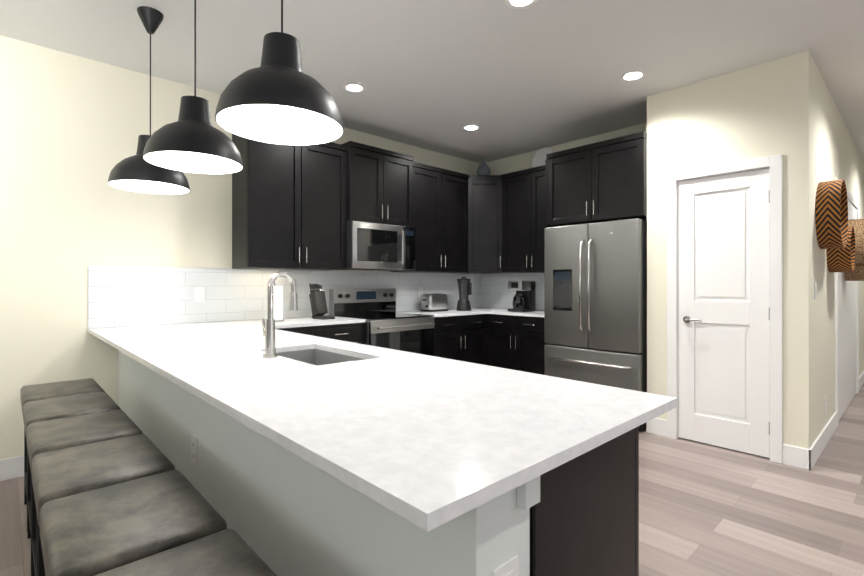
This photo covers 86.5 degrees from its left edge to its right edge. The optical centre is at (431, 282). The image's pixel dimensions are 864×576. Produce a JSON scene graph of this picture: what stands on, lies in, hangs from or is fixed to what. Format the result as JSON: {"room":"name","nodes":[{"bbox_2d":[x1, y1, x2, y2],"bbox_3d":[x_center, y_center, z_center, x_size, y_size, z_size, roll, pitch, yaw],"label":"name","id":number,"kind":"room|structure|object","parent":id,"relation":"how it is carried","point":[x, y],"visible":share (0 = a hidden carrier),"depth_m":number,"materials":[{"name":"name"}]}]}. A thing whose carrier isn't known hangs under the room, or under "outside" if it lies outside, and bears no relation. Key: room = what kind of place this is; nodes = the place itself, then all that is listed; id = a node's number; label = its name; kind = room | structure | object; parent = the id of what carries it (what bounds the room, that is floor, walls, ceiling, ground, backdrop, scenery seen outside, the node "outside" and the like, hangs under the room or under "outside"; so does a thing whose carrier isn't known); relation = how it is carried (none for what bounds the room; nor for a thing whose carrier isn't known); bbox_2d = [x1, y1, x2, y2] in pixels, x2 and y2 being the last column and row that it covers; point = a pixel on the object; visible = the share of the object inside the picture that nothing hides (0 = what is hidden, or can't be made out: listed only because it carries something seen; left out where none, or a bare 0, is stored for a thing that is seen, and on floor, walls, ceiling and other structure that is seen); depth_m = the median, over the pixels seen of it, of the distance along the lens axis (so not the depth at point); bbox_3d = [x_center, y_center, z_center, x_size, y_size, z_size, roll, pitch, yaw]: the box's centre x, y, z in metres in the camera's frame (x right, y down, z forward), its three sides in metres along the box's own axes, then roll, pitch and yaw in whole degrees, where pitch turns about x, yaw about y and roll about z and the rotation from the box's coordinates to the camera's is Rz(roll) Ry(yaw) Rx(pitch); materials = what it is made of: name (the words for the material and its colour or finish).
{"room":"kitchen","nodes":[
{"label":"kitchen","id":0,"kind":"room"},
{"bbox_2d":[0,35,479,458],"bbox_3d":[-3.424,-0.154,2.284,11.260,2.780,0.150,0,0,-43],"label":"wall","id":1,"kind":"structure","parent":0,"point":[73,128],"depth_m":3.12,"materials":[{"name":"beige paint"}]},
{"bbox_2d":[194,287,203,301],"bbox_3d":[-1.841,0.092,3.637,0.072,0.116,0.008,0,0,-43],"label":"light switch","id":2,"kind":"object","parent":1,"relation":"attached to","point":[198,294],"visible":1,"depth_m":3.63,"materials":[{"name":"white plastic"}]},
{"bbox_2d":[228,134,347,270],"bbox_3d":[-1.219,-0.680,4.003,0.900,1.125,0.340,0,0,-43],"label":"upper cabinet","id":3,"kind":"object","parent":1,"relation":"attached to","point":[295,209],"depth_m":3.83,"materials":[{"name":"black wood"}]},
{"bbox_2d":[346,141,415,226],"bbox_3d":[-0.598,-0.923,4.554,0.760,0.720,0.380,0,0,-43],"label":"upper cabinet","id":4,"kind":"object","parent":1,"relation":"attached to","point":[381,182],"depth_m":4.39,"materials":[{"name":"black wood"}]},
{"bbox_2d":[346,221,415,270],"bbox_3d":[-0.565,-0.344,4.519,0.754,0.432,0.458,0,0,-43],"label":"microwave","id":5,"kind":"object","parent":4,"relation":"attached to","point":[378,247],"visible":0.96,"depth_m":4.34,"materials":[{"name":"grey metal"}]},
{"bbox_2d":[418,287,422,296],"bbox_3d":[-0.130,0.108,5.233,0.072,0.116,0.007,0,0,-43],"label":"outlet","id":6,"kind":"object","parent":1,"relation":"attached to","point":[420,291],"visible":0.96,"depth_m":5.23,"materials":[{"name":"white plastic"}]},
{"bbox_2d":[388,162,467,274],"bbox_3d":[0.014,-0.680,5.128,0.918,1.125,0.375,0,0,-43],"label":"upper cabinet","id":7,"kind":"object","parent":1,"relation":"attached to","point":[441,227],"depth_m":5.01,"materials":[{"name":"black wood"}]},
{"bbox_2d":[0,371,863,481],"bbox_3d":[0.431,1.169,1.331,15.600,0.135,6.500,0,0,-43],"label":"baseboard","id":8,"kind":"structure","parent":1,"relation":"attached to","point":[794,456],"depth_m":3.11,"materials":[{"name":"white wood"}]},
{"bbox_2d":[0,384,863,575],"bbox_3d":[0.986,1.286,1.029,16.000,0.100,8.300,0,0,-43],"label":"floor","id":9,"kind":"structure","parent":0,"point":[705,509],"depth_m":2.47,"materials":[{"name":"brown wood"}]},
{"bbox_2d":[20,378,104,504],"bbox_3d":[-2.034,0.906,2.527,0.335,0.660,0.440,0,0,-43],"label":"stool","id":10,"kind":"object","parent":9,"relation":"on","point":[55,390],"visible":0.19,"depth_m":2.50,"materials":[{"name":"grey leather"}]},
{"bbox_2d":[23,392,120,575],"bbox_3d":[-1.717,0.906,2.187,0.335,0.660,0.440,0,0,-43],"label":"stool","id":11,"kind":"object","parent":9,"relation":"on","point":[57,408],"visible":0.4,"depth_m":2.14,"materials":[{"name":"grey leather"}]},
{"bbox_2d":[27,409,142,575],"bbox_3d":[-1.399,0.906,1.847,0.335,0.660,0.440,0,0,-43],"label":"stool","id":12,"kind":"object","parent":9,"relation":"on","point":[56,434],"visible":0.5,"depth_m":1.80,"materials":[{"name":"grey leather"}]},
{"bbox_2d":[32,434,174,575],"bbox_3d":[-1.082,0.906,1.507,0.335,0.660,0.440,0,0,-43],"label":"stool","id":13,"kind":"object","parent":9,"relation":"on","point":[62,473],"visible":0.54,"depth_m":1.45,"materials":[{"name":"grey leather"}]},
{"bbox_2d":[40,470,226,575],"bbox_3d":[-0.765,0.906,1.167,0.335,0.660,0.440,0,0,-43],"label":"stool","id":14,"kind":"object","parent":9,"relation":"on","point":[96,531],"visible":0.79,"depth_m":1.10,"materials":[{"name":"grey leather"}]},
{"bbox_2d":[94,529,276,575],"bbox_3d":[-0.448,0.906,0.826,0.335,0.660,0.440,0,0,-43],"label":"stool","id":15,"kind":"object","parent":9,"relation":"on","point":[228,552],"visible":0.98,"depth_m":0.95,"materials":[{"name":"grey leather"}]},
{"bbox_2d":[277,322,364,343],"bbox_3d":[-1.163,0.790,3.855,1.011,0.894,0.633,0,0,-43],"label":"base cabinet","id":16,"kind":"object","parent":9,"relation":"on","point":[350,332],"depth_m":3.78,"materials":[{"name":"black wood"}]},
{"bbox_2d":[248,316,365,326],"bbox_3d":[-1.121,0.330,3.894,0.905,0.025,0.634,0,0,-43],"label":"countertop","id":17,"kind":"structure","parent":16,"relation":"on","point":[295,321],"depth_m":3.77,"materials":[{"name":"white stone"}]},
{"bbox_2d":[273,282,283,321],"bbox_3d":[-1.288,0.156,3.762,0.150,0.320,0.150,0,0,-43],"label":"paper towel","id":18,"kind":"object","parent":17,"relation":"on","point":[277,303],"visible":0.58,"depth_m":3.72,"materials":[{"name":"white paper"}]},
{"bbox_2d":[309,283,334,319],"bbox_3d":[-0.984,0.161,4.066,0.110,0.310,0.290,0,0,-43],"label":"knife block","id":19,"kind":"object","parent":17,"relation":"on","point":[318,303],"visible":1,"depth_m":4.06,"materials":[{"name":"black wood"}]},
{"bbox_2d":[118,350,638,575],"bbox_3d":[-0.829,0.789,2.260,0.700,0.894,3.421,0,0,-43],"label":"base cabinet","id":20,"kind":"object","parent":9,"relation":"on","point":[280,510],"visible":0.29,"depth_m":1.15,"materials":[{"name":"white paint"}]},
{"bbox_2d":[191,435,197,465],"bbox_3d":[-1.017,0.716,1.964,0.007,0.116,0.072,0,0,-43],"label":"outlet","id":21,"kind":"object","parent":20,"relation":"attached to","point":[194,450],"visible":1,"depth_m":1.96,"materials":[{"name":"white plastic"}]},
{"bbox_2d":[88,320,676,531],"bbox_3d":[-0.847,0.436,2.213,0.931,0.240,3.466,0,0,-43],"label":"countertop","id":22,"kind":"structure","parent":20,"relation":"on","point":[427,443],"depth_m":1.16,"materials":[{"name":"white stone"}]},
{"bbox_2d":[262,271,297,358],"bbox_3d":[-0.667,0.133,1.991,0.153,0.364,0.111,0,0,-43],"label":"faucet","id":23,"kind":"object","parent":22,"relation":"on","point":[268,325],"visible":1,"depth_m":1.93,"materials":[{"name":"silver metal"}]},
{"bbox_2d":[493,555,518,575],"bbox_3d":[0.137,0.576,0.848,0.072,0.116,0.007,0,0,-43],"label":"outlet","id":24,"kind":"object","parent":20,"relation":"attached to","point":[510,567],"visible":1,"depth_m":0.85,"materials":[{"name":"white plastic"}]},
{"bbox_2d":[329,289,434,355],"bbox_3d":[-0.462,0.640,4.408,0.756,1.155,0.742,0,0,-43],"label":"range","id":25,"kind":"object","parent":9,"relation":"on","point":[387,325],"visible":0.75,"depth_m":4.37,"materials":[{"name":"silver metal"}]},
{"bbox_2d":[434,314,488,365],"bbox_3d":[0.100,0.791,5.008,0.870,0.894,0.669,0,0,-43],"label":"base cabinet","id":26,"kind":"object","parent":9,"relation":"on","point":[465,338],"depth_m":4.82,"materials":[{"name":"black wood"}]},
{"bbox_2d":[400,307,499,316],"bbox_3d":[0.309,0.331,5.227,1.484,0.025,0.634,0,0,-43],"label":"countertop","id":27,"kind":"structure","parent":26,"relation":"on","point":[477,310],"depth_m":4.90,"materials":[{"name":"white stone"}]},
{"bbox_2d":[420,294,447,311],"bbox_3d":[0.018,0.221,5.103,0.300,0.192,0.170,0,0,-43],"label":"toaster","id":28,"kind":"object","parent":27,"relation":"on","point":[433,302],"visible":1,"depth_m":5.03,"materials":[{"name":"silver metal"}]},
{"bbox_2d":[456,277,471,310],"bbox_3d":[0.373,0.127,5.236,0.170,0.380,0.200,0,0,-43],"label":"blender","id":29,"kind":"object","parent":27,"relation":"on","point":[464,289],"visible":1,"depth_m":5.19,"materials":[{"name":"black plastic"}]},
{"bbox_2d":[489,314,545,374],"bbox_3d":[1.081,0.791,4.997,0.670,0.894,0.805,0,0,-43],"label":"base cabinet","id":30,"kind":"object","parent":9,"relation":"on","point":[513,342],"depth_m":4.77,"materials":[{"name":"black wood"}]},
{"bbox_2d":[488,308,543,316],"bbox_3d":[1.110,0.331,4.990,0.635,0.025,0.754,0,0,-43],"label":"countertop","id":31,"kind":"structure","parent":30,"relation":"on","point":[503,311],"depth_m":4.89,"materials":[{"name":"white stone"}]},
{"bbox_2d":[508,281,534,311],"bbox_3d":[0.992,0.147,5.071,0.260,0.340,0.196,0,0,-43],"label":"coffee maker","id":32,"kind":"object","parent":31,"relation":"on","point":[524,299],"visible":1,"depth_m":5.01,"materials":[{"name":"black plastic"}]},
{"bbox_2d":[544,218,646,429],"bbox_3d":[1.619,0.345,4.301,0.792,1.745,0.902,0,0,-43],"label":"fridge","id":33,"kind":"object","parent":9,"relation":"on","point":[595,303],"visible":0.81,"depth_m":4.00,"materials":[{"name":"grey metal"}]},
{"bbox_2d":[0,0,863,163],"bbox_3d":[0.986,-1.594,1.030,16.000,0.100,8.300,0,0,-43],"label":"ceiling","id":34,"kind":"structure","parent":0,"point":[435,75],"depth_m":3.04,"materials":[{"name":"white paint"}]},
{"bbox_2d":[107,6,189,193],"bbox_3d":[-1.611,-1.043,2.628,0.402,0.999,0.402,0,0,-43],"label":"pendant light","id":35,"kind":"object","parent":34,"relation":"hanging from","point":[137,172],"visible":0.67,"depth_m":2.57,"materials":[{"name":"black metal"}]},
{"bbox_2d":[143,0,242,173],"bbox_3d":[-1.071,-1.041,2.078,0.402,1.004,0.402,0,0,-43],"label":"pendant light","id":36,"kind":"object","parent":34,"relation":"hanging from","point":[192,139],"visible":1,"depth_m":2.02,"materials":[{"name":"black metal"}]},
{"bbox_2d":[215,0,343,145],"bbox_3d":[-0.496,-1.028,1.521,0.402,1.029,0.402,0,0,-43],"label":"pendant light","id":37,"kind":"object","parent":34,"relation":"hanging from","point":[278,96],"visible":1,"depth_m":1.47,"materials":[{"name":"black metal"}]},
{"bbox_2d":[343,83,365,92],"bbox_3d":[-0.614,-1.538,3.626,0.180,0.005,0.180,0,0,-43],"label":"recessed light","id":38,"kind":"object","parent":34,"relation":"in","point":[354,87],"visible":1,"depth_m":3.62,"materials":[{"name":"white"}]},
{"bbox_2d":[462,124,479,130],"bbox_3d":[0.388,-1.538,4.561,0.180,0.005,0.180,0,0,-43],"label":"recessed light","id":39,"kind":"object","parent":34,"relation":"in","point":[471,127],"visible":0.98,"depth_m":4.56,"materials":[{"name":"white"}]},
{"bbox_2d":[505,0,537,8],"bbox_3d":[0.486,-1.539,2.491,0.180,0.005,0.180,0,0,-43],"label":"recessed light","id":40,"kind":"object","parent":34,"relation":"in","point":[518,4],"visible":1,"depth_m":2.53,"materials":[{"name":"white"}]},
{"bbox_2d":[620,70,645,81],"bbox_3d":[1.494,-1.539,3.418,0.180,0.005,0.180,0,0,-43],"label":"recessed light","id":41,"kind":"object","parent":34,"relation":"in","point":[634,75],"visible":1,"depth_m":3.41,"materials":[{"name":"white"}]},
{"bbox_2d":[468,174,503,274],"bbox_3d":[0.615,-0.680,5.366,0.490,1.125,0.491,0,0,-43],"label":"upper cabinet","id":42,"kind":"object","parent":0,"relation":"attached to","point":[485,192],"depth_m":5.30,"materials":[{"name":"black wood"}]},
{"bbox_2d":[476,157,489,174],"bbox_3d":[0.621,-1.373,5.543,0.170,0.260,0.170,0,0,-43],"label":"vase","id":43,"kind":"object","parent":42,"relation":"on","point":[483,168],"visible":0.71,"depth_m":5.48,"materials":[{"name":"grey ceramic"}]},
{"bbox_2d":[486,123,646,308],"bbox_3d":[1.536,-0.152,5.111,0.150,2.780,2.480,0,0,-43],"label":"wall","id":44,"kind":"structure","parent":0,"point":[519,162],"depth_m":5.34,"materials":[{"name":"beige paint"}]},
{"bbox_2d":[504,167,535,274],"bbox_3d":[1.056,-0.680,5.238,0.375,1.125,0.505,0,0,-43],"label":"upper cabinet","id":45,"kind":"object","parent":44,"relation":"attached to","point":[519,186],"depth_m":5.11,"materials":[{"name":"black wood"}]},
{"bbox_2d":[532,147,553,167],"bbox_3d":[1.258,-1.385,5.180,0.083,0.281,0.280,0,0,-43],"label":"decorative plate","id":46,"kind":"object","parent":45,"relation":"on","point":[539,158],"visible":0.67,"depth_m":5.21,"materials":[{"name":"white ceramic"}]},
{"bbox_2d":[536,165,547,274],"bbox_3d":[1.318,-0.680,4.984,0.339,1.125,0.463,0,0,-43],"label":"upper cabinet","id":47,"kind":"object","parent":44,"relation":"attached to","point":[540,227],"depth_m":4.92,"materials":[{"name":"black wood"}]},
{"bbox_2d":[544,131,646,226],"bbox_3d":[1.678,-0.898,4.347,0.680,0.690,0.924,0,0,-43],"label":"upper cabinet","id":48,"kind":"object","parent":44,"relation":"attached to","point":[603,181],"depth_m":4.08,"materials":[{"name":"black wood"}]},
{"bbox_2d":[647,57,782,419],"bbox_3d":[2.133,-0.153,3.520,0.120,2.780,0.900,0,0,-43],"label":"wall","id":49,"kind":"structure","parent":0,"point":[735,116],"depth_m":3.55,"materials":[{"name":"beige paint"}]},
{"bbox_2d":[678,168,769,457],"bbox_3d":[2.153,0.212,3.413,0.091,2.026,0.609,0,0,-43],"label":"pantry door","id":50,"kind":"structure","parent":49,"relation":"in","point":[724,311],"depth_m":3.41,"materials":[{"name":"white wood"}]},
{"bbox_2d":[667,154,782,463],"bbox_3d":[2.183,0.180,3.452,0.138,2.115,0.745,0,0,-43],"label":"door frame","id":51,"kind":"structure","parent":49,"relation":"attached to","point":[774,162],"depth_m":3.18,"materials":[{"name":"white wood"}]},
{"bbox_2d":[783,50,863,448],"bbox_3d":[4.319,-0.152,4.844,5.123,2.780,0.147,0,0,-43],"label":"wall","id":52,"kind":"structure","parent":0,"point":[786,108],"depth_m":3.13,"materials":[{"name":"beige paint"}]},
{"bbox_2d":[814,283,816,298],"bbox_3d":[2.684,0.057,3.212,0.072,0.116,0.008,0,0,-43],"label":"light switch","id":53,"kind":"object","parent":52,"relation":"attached to","point":[815,290],"visible":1,"depth_m":3.20,"materials":[{"name":"white plastic"}]},
{"bbox_2d":[825,396,826,412],"bbox_3d":[3.034,0.937,3.540,0.072,0.116,0.007,0,0,-43],"label":"outlet","id":54,"kind":"object","parent":52,"relation":"attached to","point":[825,404],"visible":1,"depth_m":3.53,"materials":[{"name":"white plastic"}]},
{"bbox_2d":[815,179,847,248],"bbox_3d":[2.909,-0.493,3.338,0.490,0.490,0.130,0,0,-43],"label":"hanging basket","id":55,"kind":"object","parent":52,"relation":"attached to","point":[831,211],"visible":1,"depth_m":3.21,"materials":[{"name":"brown wicker"}]},
{"bbox_2d":[826,226,854,271],"bbox_3d":[3.256,-0.263,3.655,0.360,0.360,0.140,0,0,-43],"label":"hanging basket","id":56,"kind":"object","parent":52,"relation":"attached to","point":[840,259],"visible":0.69,"depth_m":3.56,"materials":[{"name":"brown wicker"}]},
{"bbox_2d":[835,178,858,427],"bbox_3d":[4.127,0.172,4.552,1.840,2.130,0.018,0,0,-43],"label":"door frame","id":57,"kind":"structure","parent":52,"relation":"attached to","point":[846,341],"depth_m":4.46,"materials":[{"name":"white wood"}]},
{"bbox_2d":[844,263,863,280],"bbox_3d":[4.015,-0.133,4.336,0.230,0.230,0.180,0,0,-43],"label":"hanging basket","id":58,"kind":"object","parent":52,"relation":"attached to","point":[857,274],"visible":0.42,"depth_m":4.27,"materials":[{"name":"brown wicker"}]},
{"bbox_2d":[848,219,863,263],"bbox_3d":[3.818,-0.373,4.152,0.400,0.400,0.180,0,0,-43],"label":"hanging basket","id":59,"kind":"object","parent":52,"relation":"attached to","point":[857,225],"visible":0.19,"depth_m":4.01,"materials":[{"name":"brown wicker"}]}
]}

